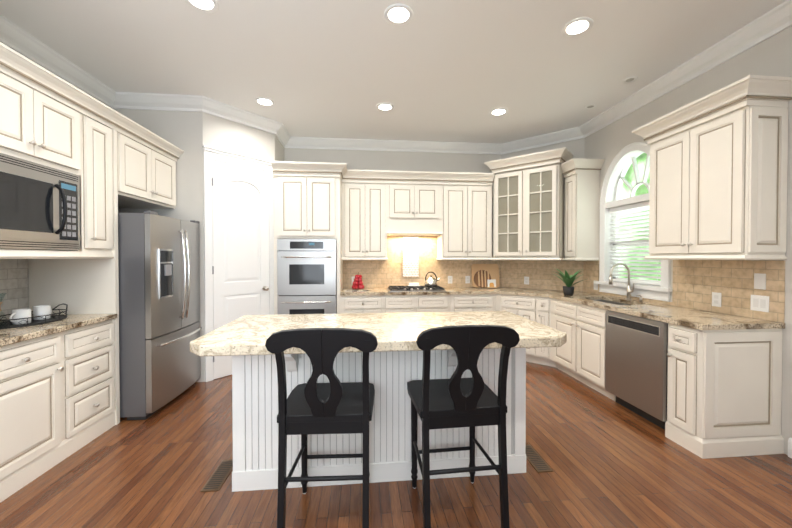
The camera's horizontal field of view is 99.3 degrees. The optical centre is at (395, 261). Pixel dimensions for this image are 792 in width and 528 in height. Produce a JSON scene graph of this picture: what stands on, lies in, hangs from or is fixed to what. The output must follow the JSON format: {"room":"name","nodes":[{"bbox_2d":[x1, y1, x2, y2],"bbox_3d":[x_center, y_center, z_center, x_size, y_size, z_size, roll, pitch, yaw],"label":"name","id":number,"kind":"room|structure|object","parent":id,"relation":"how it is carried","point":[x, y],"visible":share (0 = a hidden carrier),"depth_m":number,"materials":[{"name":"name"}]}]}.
{"room":"kitchen","nodes":[
{"label":"kitchen","id":0,"kind":"room"},
{"bbox_2d":[0,0,786,143],"bbox_3d":[-0.133,-1.759,1.036,6.150,0.001,8.600,0,1,-6],"label":"ceiling","id":1,"kind":"structure","parent":0,"point":[446,70],"depth_m":2.90,"materials":[{"name":"white paint"}]},
{"bbox_2d":[185,0,217,12],"bbox_3d":[-1.325,-1.768,2.287,0.209,0.011,0.209,-1,1,-45],"label":"recessed light","id":2,"kind":"object","parent":1,"relation":"in","point":[208,6],"depth_m":2.32,"materials":[{"name":"white"}]},
{"bbox_2d":[255,97,274,106],"bbox_3d":[-1.469,-1.786,3.770,0.209,0.011,0.209,-1,1,-45],"label":"recessed light","id":3,"kind":"object","parent":1,"relation":"in","point":[262,101],"depth_m":3.76,"materials":[{"name":"white"}]},
{"bbox_2d":[376,103,393,111],"bbox_3d":[-0.124,-1.787,3.900,0.209,0.011,0.209,-1,1,-45],"label":"recessed light","id":4,"kind":"object","parent":1,"relation":"in","point":[385,107],"depth_m":3.90,"materials":[{"name":"white"}]},
{"bbox_2d":[384,4,412,24],"bbox_3d":[0.020,-1.769,2.417,0.209,0.011,0.209,-1,1,-45],"label":"recessed light","id":5,"kind":"object","parent":1,"relation":"in","point":[398,14],"depth_m":2.41,"materials":[{"name":"white"}]},
{"bbox_2d":[490,108,507,115],"bbox_3d":[1.228,-1.789,4.032,0.209,0.011,0.209,0,1,-15],"label":"recessed light","id":6,"kind":"object","parent":1,"relation":"in","point":[498,111],"depth_m":4.01,"materials":[{"name":"white"}]},
{"bbox_2d":[562,17,592,36],"bbox_3d":[1.372,-1.771,2.549,0.209,0.011,0.209,0,1,-15],"label":"recessed light","id":7,"kind":"object","parent":1,"relation":"in","point":[576,27],"depth_m":2.54,"materials":[{"name":"white"}]},
{"bbox_2d":[585,104,596,108],"bbox_3d":[2.248,-1.788,3.889,0.120,0.009,0.118,0,1,-6],"label":"recessed light","id":8,"kind":"object","parent":1,"relation":"in","point":[591,106],"depth_m":3.88,"materials":[{"name":"white"}]},
{"bbox_2d":[623,76,636,82],"bbox_3d":[2.294,-1.781,3.301,0.120,0.009,0.118,0,1,-6],"label":"recessed light","id":9,"kind":"object","parent":1,"relation":"in","point":[628,80],"depth_m":3.29,"materials":[{"name":"white"}]},
{"bbox_2d":[0,362,791,527],"bbox_3d":[-0.133,1.380,1.074,6.150,0.001,8.600,0,1,-6],"label":"floor","id":10,"kind":"structure","parent":0,"point":[611,463],"depth_m":2.05,"materials":[{"name":"brown wood"}]},
{"bbox_2d":[0,330,71,502],"bbox_3d":[-2.578,0.925,1.999,0.659,0.889,0.577,0,1,-6],"label":"base cabinet","id":11,"kind":"object","parent":10,"relation":"on","point":[59,397],"depth_m":2.09,"materials":[{"name":"beige wood"}]},
{"bbox_2d":[0,314,116,346],"bbox_3d":[-2.593,0.456,2.233,0.676,0.039,1.057,0,1,-6],"label":"countertop","id":12,"kind":"structure","parent":11,"relation":"on","point":[8,336],"depth_m":2.26,"materials":[{"name":"stone"}]},
{"bbox_2d":[0,293,67,328],"bbox_3d":[-2.613,0.323,2.398,0.316,0.220,0.548,0,1,-6],"label":"tray","id":13,"kind":"object","parent":12,"relation":"on","point":[41,314],"visible":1,"depth_m":2.34,"materials":[{"name":"black metal"}]},
{"bbox_2d":[68,318,119,453],"bbox_3d":[-2.629,0.918,2.525,0.659,0.889,0.479,0,1,-6],"label":"base cabinet","id":14,"kind":"object","parent":10,"relation":"on","point":[93,349],"depth_m":2.56,"materials":[{"name":"beige wood"}]},
{"bbox_2d":[118,211,201,420],"bbox_3d":[-2.518,0.458,3.261,0.968,1.792,0.864,0,1,-6],"label":"refrigerator","id":15,"kind":"object","parent":10,"relation":"on","point":[160,328],"visible":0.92,"depth_m":2.93,"materials":[{"name":"grey metal"}]},
{"bbox_2d":[200,459,232,491],"bbox_3d":[-1.125,1.363,2.158,0.105,0.007,0.310,0,1,-6],"label":"floor vent","id":16,"kind":"object","parent":10,"relation":"in","point":[219,476],"depth_m":2.13,"materials":[{"name":"brown metal"}]},
{"bbox_2d":[265,328,377,527],"bbox_3d":[-0.362,0.838,1.782,0.512,1.071,0.513,0,1,-6],"label":"stool","id":17,"kind":"object","parent":10,"relation":"on","point":[335,405],"visible":1,"depth_m":1.59,"materials":[{"name":"black paint"}]},
{"bbox_2d":[339,291,386,313],"bbox_3d":[-0.471,0.891,4.779,0.594,0.889,0.644,0,1,-6],"label":"base cabinet","id":18,"kind":"object","parent":10,"relation":"on","point":[372,303],"depth_m":4.46,"materials":[{"name":"beige wood"}]},
{"bbox_2d":[232,348,525,491],"bbox_3d":[-0.091,0.930,2.346,1.828,0.870,0.865,0,1,-6],"label":"kitchen island","id":19,"kind":"object","parent":10,"relation":"on","point":[255,408],"visible":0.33,"depth_m":2.09,"materials":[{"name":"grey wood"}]},
{"bbox_2d":[190,311,566,355],"bbox_3d":[-0.082,0.464,2.342,2.200,0.059,0.965,0,1,-6],"label":"island countertop","id":20,"kind":"structure","parent":19,"relation":"on","point":[247,335],"depth_m":2.19,"materials":[{"name":"stone"}]},
{"bbox_2d":[387,295,422,312],"bbox_3d":[0.042,0.891,4.829,0.517,0.889,0.644,0,1,-6],"label":"base cabinet","id":21,"kind":"object","parent":10,"relation":"on","point":[395,303],"depth_m":4.52,"materials":[{"name":"beige wood"}]},
{"bbox_2d":[423,295,446,311],"bbox_3d":[0.454,0.890,4.869,0.532,0.889,0.644,0,1,-6],"label":"base cabinet","id":22,"kind":"object","parent":10,"relation":"on","point":[431,303],"depth_m":4.55,"materials":[{"name":"beige wood"}]},
{"bbox_2d":[407,325,519,527],"bbox_3d":[0.327,0.837,1.849,0.512,1.071,0.507,0,1,-6],"label":"stool","id":23,"kind":"object","parent":10,"relation":"on","point":[455,400],"visible":1,"depth_m":1.66,"materials":[{"name":"black paint"}]},
{"bbox_2d":[447,294,506,311],"bbox_3d":[1.079,0.890,4.908,0.776,0.889,0.686,0,1,-6],"label":"base cabinet","id":24,"kind":"object","parent":10,"relation":"on","point":[464,302],"depth_m":4.61,"materials":[{"name":"beige wood"}]},
{"bbox_2d":[503,295,554,366],"bbox_3d":[1.682,0.892,4.749,0.480,0.889,1.116,0,1,-6],"label":"base cabinet","id":25,"kind":"object","parent":10,"relation":"on","point":[541,310],"depth_m":4.36,"materials":[{"name":"beige wood"}]},
{"bbox_2d":[525,444,552,472],"bbox_3d":[0.957,1.361,2.340,0.105,0.007,0.310,0,1,-6],"label":"floor vent","id":26,"kind":"object","parent":10,"relation":"in","point":[532,456],"depth_m":2.30,"materials":[{"name":"brown metal"}]},
{"bbox_2d":[555,299,598,370],"bbox_3d":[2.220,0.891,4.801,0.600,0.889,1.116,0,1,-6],"label":"base cabinet","id":27,"kind":"object","parent":10,"relation":"on","point":[580,322],"depth_m":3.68,"materials":[{"name":"beige wood"}]},
{"bbox_2d":[605,310,667,429],"bbox_3d":[2.347,0.915,2.961,0.607,0.885,0.627,0,1,-6],"label":"dishwasher","id":28,"kind":"object","parent":10,"relation":"on","point":[636,352],"visible":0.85,"depth_m":2.87,"materials":[{"name":"grey metal"}]},
{"bbox_2d":[665,323,783,458],"bbox_3d":[2.421,0.919,2.502,0.644,0.889,0.289,0,1,-6],"label":"base cabinet","id":29,"kind":"object","parent":10,"relation":"on","point":[724,387],"depth_m":2.37,"materials":[{"name":"beige wood"}]},
{"bbox_2d":[340,287,784,329],"bbox_3d":[0.980,0.438,3.724,3.276,0.039,3.013,0,1,-6],"label":"countertop","id":30,"kind":"structure","parent":29,"relation":"on","point":[693,318],"depth_m":3.12,"materials":[{"name":"stone"}]},
{"bbox_2d":[343,272,368,290],"bbox_3d":[-0.560,0.275,4.787,0.360,0.257,0.220,0,1,-6],"label":"grapes","id":31,"kind":"object","parent":30,"relation":"on","point":[357,285],"visible":1,"depth_m":4.74,"materials":[{"name":"food"}]},
{"bbox_2d":[387,285,446,291],"bbox_3d":[0.280,0.383,4.827,0.800,0.042,0.515,0,1,-6],"label":"cooktop","id":32,"kind":"object","parent":30,"relation":"in","point":[424,288],"visible":0.98,"depth_m":4.64,"materials":[{"name":"silver metal"}]},
{"bbox_2d":[408,283,419,285],"bbox_3d":[0.265,0.337,4.989,0.180,0.046,0.080,0,1,-6],"label":"butter dish","id":33,"kind":"object","parent":32,"relation":"on","point":[413,284],"visible":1,"depth_m":4.96,"materials":[{"name":"white ceramic"}]},
{"bbox_2d":[424,272,439,285],"bbox_3d":[0.543,0.253,4.979,0.247,0.212,0.194,0,1,-6],"label":"kettle","id":34,"kind":"object","parent":32,"relation":"on","point":[430,281],"visible":1,"depth_m":4.92,"materials":[{"name":"silver metal"}]},
{"bbox_2d":[471,264,499,287],"bbox_3d":[1.385,0.217,5.141,0.430,0.362,0.199,0,1,-6],"label":"cutting boards","id":35,"kind":"object","parent":30,"relation":"on","point":[485,275],"visible":0.96,"depth_m":5.15,"materials":[{"name":"brown wood"}]},
{"bbox_2d":[553,269,586,295],"bbox_3d":[2.126,0.242,4.131,0.425,0.339,0.576,0,1,-6],"label":"potted plant","id":36,"kind":"object","parent":30,"relation":"on","point":[568,281],"visible":1,"depth_m":4.10,"materials":[{"name":"green plant"}]},
{"bbox_2d":[595,300,629,304],"bbox_3d":[2.322,0.554,3.663,0.356,0.190,0.696,0,1,-6],"label":"sink","id":37,"kind":"object","parent":30,"relation":"in","point":[612,302],"depth_m":3.85,"materials":[{"name":"silver metal"}]},
{"bbox_2d":[609,263,641,301],"bbox_3d":[2.455,0.216,3.601,0.265,0.406,0.206,0,1,-6],"label":"faucet","id":38,"kind":"object","parent":30,"relation":"on","point":[629,291],"visible":1,"depth_m":3.66,"materials":[{"name":"silver metal"}]},
{"bbox_2d":[114,26,791,454],"bbox_3d":[0.113,-0.189,1.054,5.840,3.140,8.150,0,1,-6],"label":"wall","id":39,"kind":"structure","parent":0,"point":[190,134],"depth_m":3.74,"materials":[{"name":"beige paint"}]},
{"bbox_2d":[0,259,28,318],"bbox_3d":[-2.926,0.209,2.197,0.009,0.453,1.057,0,1,-6],"label":"backsplash","id":40,"kind":"structure","parent":39,"relation":"attached to","point":[14,282],"depth_m":2.61,"materials":[{"name":"beige tile"}]},
{"bbox_2d":[0,62,87,177],"bbox_3d":[-2.586,-0.869,2.067,0.659,0.485,0.757,0,1,-6],"label":"upper cabinet","id":41,"kind":"object","parent":39,"relation":"attached to","point":[39,125],"depth_m":2.15,"materials":[{"name":"beige wood"}]},
{"bbox_2d":[0,110,119,253],"bbox_3d":[-2.636,-0.598,2.583,0.659,1.040,0.332,0,1,-6],"label":"upper cabinet","id":42,"kind":"object","parent":39,"relation":"attached to","point":[98,208],"depth_m":2.61,"materials":[{"name":"beige wood"}]},
{"bbox_2d":[0,153,80,249],"bbox_3d":[-2.452,-0.349,2.084,0.533,0.542,0.694,0,1,-6],"label":"microwave","id":43,"kind":"object","parent":42,"relation":"in","point":[39,206],"visible":1,"depth_m":2.12,"materials":[{"name":"grey metal"}]},
{"bbox_2d":[116,126,179,208],"bbox_3d":[-2.699,-0.851,3.233,0.659,0.550,0.907,0,1,-6],"label":"upper cabinet","id":44,"kind":"object","parent":39,"relation":"attached to","point":[145,173],"depth_m":3.18,"materials":[{"name":"beige wood"}]},
{"bbox_2d":[202,145,273,381],"bbox_3d":[-1.853,0.027,4.081,0.041,2.635,0.887,1,1,39],"label":"door frame","id":45,"kind":"structure","parent":39,"relation":"attached to","point":[210,154],"depth_m":3.81,"materials":[{"name":"white wood"}]},
{"bbox_2d":[212,160,268,378],"bbox_3d":[-1.854,0.092,4.085,0.515,2.488,0.508,0,1,-6],"label":"pantry door","id":46,"kind":"structure","parent":39,"relation":"in","point":[240,269],"depth_m":4.04,"materials":[{"name":"white wood"}]},
{"bbox_2d":[275,171,338,242],"bbox_3d":[-1.190,-0.728,4.690,0.761,0.850,0.644,0,1,-6],"label":"upper cabinet","id":47,"kind":"object","parent":39,"relation":"attached to","point":[306,202],"depth_m":4.37,"materials":[{"name":"beige wood"}]},
{"bbox_2d":[277,239,336,314],"bbox_3d":[-1.184,0.374,4.646,0.746,1.338,0.664,0,1,-6],"label":"double oven","id":48,"kind":"object","parent":47,"relation":"in","point":[306,276],"visible":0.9,"depth_m":4.37,"materials":[{"name":"grey metal"}]},
{"bbox_2d":[339,179,370,258],"bbox_3d":[-0.590,-0.606,4.910,0.385,1.100,0.324,0,1,-6],"label":"upper cabinet","id":49,"kind":"object","parent":39,"relation":"attached to","point":[354,194],"depth_m":4.75,"materials":[{"name":"beige wood"}]},
{"bbox_2d":[371,179,386,258],"bbox_3d":[-0.327,-0.606,4.936,0.364,1.100,0.324,0,1,-6],"label":"upper cabinet","id":50,"kind":"object","parent":39,"relation":"attached to","point":[378,186],"depth_m":4.78,"materials":[{"name":"beige wood"}]},
{"bbox_2d":[0,0,791,154],"bbox_3d":[0.033,-1.693,1.028,5.680,0.132,8.150,0,1,-6],"label":"crown molding","id":51,"kind":"structure","parent":39,"relation":"attached to","point":[755,32],"depth_m":3.61,"materials":[{"name":"white wood"}]},
{"bbox_2d":[387,179,418,234],"bbox_3d":[0.081,-0.792,4.973,0.455,0.730,0.324,0,1,-6],"label":"upper cabinet","id":52,"kind":"object","parent":39,"relation":"attached to","point":[402,194],"depth_m":4.82,"materials":[{"name":"beige wood"}]},
{"bbox_2d":[343,236,500,287],"bbox_3d":[0.426,0.004,5.176,2.457,0.791,0.009,0,1,-6],"label":"backsplash","id":53,"kind":"structure","parent":39,"relation":"attached to","point":[381,273],"depth_m":5.14,"materials":[{"name":"tile"}]},
{"bbox_2d":[419,179,442,234],"bbox_3d":[0.425,-0.792,5.007,0.456,0.730,0.324,0,1,-6],"label":"upper cabinet","id":54,"kind":"object","parent":39,"relation":"attached to","point":[430,190],"depth_m":4.86,"materials":[{"name":"beige wood"}]},
{"bbox_2d":[448,276,451,283],"bbox_3d":[0.839,0.280,5.211,0.072,0.118,0.007,0,1,-6],"label":"electrical outlet plate","id":55,"kind":"object","parent":39,"relation":"attached to","point":[449,277],"depth_m":5.21,"materials":[{"name":"white plastic"}]},
{"bbox_2d":[435,179,490,258],"bbox_3d":[1.027,-0.608,5.067,0.754,1.100,0.324,0,1,-6],"label":"upper cabinet","id":56,"kind":"object","parent":39,"relation":"attached to","point":[466,204],"depth_m":4.91,"materials":[{"name":"beige wood"}]},
{"bbox_2d":[465,276,469,282],"bbox_3d":[1.116,0.280,5.238,0.072,0.118,0.007,0,1,-6],"label":"electrical outlet plate","id":57,"kind":"object","parent":39,"relation":"attached to","point":[467,278],"depth_m":5.23,"materials":[{"name":"white plastic"}]},
{"bbox_2d":[483,167,510,258],"bbox_3d":[1.562,-0.693,5.058,0.299,1.270,0.364,0,1,-6],"label":"upper cabinet","id":58,"kind":"object","parent":39,"relation":"attached to","point":[490,177],"depth_m":4.92,"materials":[{"name":"beige wood"}]},
{"bbox_2d":[495,167,518,254],"bbox_3d":[1.611,-0.684,4.797,0.347,1.202,0.347,0,1,-6],"label":"upper cabinet","id":59,"kind":"object","parent":39,"relation":"attached to","point":[507,178],"depth_m":4.79,"materials":[{"name":"beige wood"}]},
{"bbox_2d":[524,276,528,284],"bbox_3d":[1.954,0.282,5.036,0.072,0.118,0.007,1,1,39],"label":"electrical outlet plate","id":60,"kind":"object","parent":39,"relation":"attached to","point":[526,279],"depth_m":5.03,"materials":[{"name":"white plastic"}]},
{"bbox_2d":[511,163,542,258],"bbox_3d":[2.013,-0.691,4.945,0.676,1.270,0.676,0,1,-6],"label":"upper cabinet","id":61,"kind":"object","parent":39,"relation":"attached to","point":[522,166],"depth_m":4.65,"materials":[{"name":"beige wood"}]},
{"bbox_2d":[523,159,554,254],"bbox_3d":[1.945,-0.680,4.522,0.347,1.202,0.347,0,1,-6],"label":"door","id":62,"kind":"structure","parent":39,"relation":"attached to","point":[541,173],"depth_m":4.50,"materials":[{"name":"beige wood"}]},
{"bbox_2d":[501,260,582,291],"bbox_3d":[2.094,0.193,4.930,1.152,0.421,0.009,1,1,39],"label":"backsplash","id":63,"kind":"structure","parent":39,"relation":"attached to","point":[539,274],"depth_m":4.92,"materials":[{"name":"tile"}]},
{"bbox_2d":[543,155,586,258],"bbox_3d":[2.214,-0.686,4.488,0.364,1.270,0.369,0,1,-6],"label":"upper cabinet","id":64,"kind":"object","parent":39,"relation":"attached to","point":[564,164],"depth_m":4.38,"materials":[{"name":"beige wood"}]},
{"bbox_2d":[571,167,599,258],"bbox_3d":[2.400,-0.599,4.365,0.322,1.100,0.250,0,1,-6],"label":"upper cabinet","id":65,"kind":"object","parent":39,"relation":"attached to","point":[585,181],"depth_m":4.24,"materials":[{"name":"beige wood"}]},
{"bbox_2d":[594,280,597,289],"bbox_3d":[2.557,0.301,4.311,0.007,0.118,0.072,0,1,-6],"label":"electrical outlet plate","id":66,"kind":"object","parent":39,"relation":"attached to","point":[595,285],"depth_m":4.31,"materials":[{"name":"white plastic"}]},
{"bbox_2d":[596,142,672,301],"bbox_3d":[2.663,-0.462,3.749,0.182,1.690,1.020,0,1,-6],"label":"window","id":67,"kind":"structure","parent":39,"relation":"in","point":[662,292],"depth_m":3.84,"materials":[{"name":"white wood"}]},
{"bbox_2d":[609,201,660,284],"bbox_3d":[2.682,-0.204,3.754,0.055,0.880,0.774,0,1,-6],"label":"window blinds","id":68,"kind":"object","parent":67,"relation":"attached to","point":[633,208],"visible":0.54,"depth_m":3.81,"materials":[{"name":"white plastic"}]},
{"bbox_2d":[583,260,784,322],"bbox_3d":[2.646,0.200,3.473,0.009,0.441,2.187,0,1,-6],"label":"backsplash","id":69,"kind":"structure","parent":39,"relation":"attached to","point":[696,283],"depth_m":2.78,"materials":[{"name":"tile"}]},
{"bbox_2d":[712,292,721,306],"bbox_3d":[2.700,0.319,2.835,0.007,0.118,0.072,0,1,-6],"label":"electrical outlet plate","id":70,"kind":"object","parent":39,"relation":"attached to","point":[716,297],"depth_m":2.83,"materials":[{"name":"white plastic"}]},
{"bbox_2d":[644,95,791,258],"bbox_3d":[2.556,-0.590,2.757,0.322,1.080,0.826,0,1,-6],"label":"upper cabinet","id":71,"kind":"object","parent":39,"relation":"attached to","point":[718,172],"depth_m":2.49,"materials":[{"name":"beige wood"}]},
{"bbox_2d":[750,295,768,311],"bbox_3d":[2.730,0.312,2.527,0.007,0.118,0.115,0,1,-6],"label":"electrical outlet plate","id":72,"kind":"object","parent":39,"relation":"attached to","point":[759,303],"depth_m":2.52,"materials":[{"name":"white plastic"}]},
{"bbox_2d":[754,273,765,289],"bbox_3d":[2.731,0.148,2.525,0.005,0.118,0.072,0,1,-6],"label":"electrical outlet plate","id":73,"kind":"object","parent":39,"relation":"attached to","point":[759,279],"depth_m":2.53,"materials":[{"name":"white plastic"}]},
{"bbox_2d":[788,437,791,457],"bbox_3d":[2.998,1.328,-0.180,0.018,0.135,5.100,0,1,-6],"label":"baseboard","id":74,"kind":"structure","parent":39,"relation":"attached to","point":[790,447],"depth_m":2.33,"materials":[{"name":"white"}]},
{"label":"outside","id":75,"kind":"structure","parent":0,"visible":0},
{"bbox_2d":[619,153,660,280],"bbox_3d":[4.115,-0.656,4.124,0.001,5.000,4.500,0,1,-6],"label":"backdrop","id":76,"kind":"structure","parent":75,"point":[624,192],"depth_m":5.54,"materials":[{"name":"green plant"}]}
]}

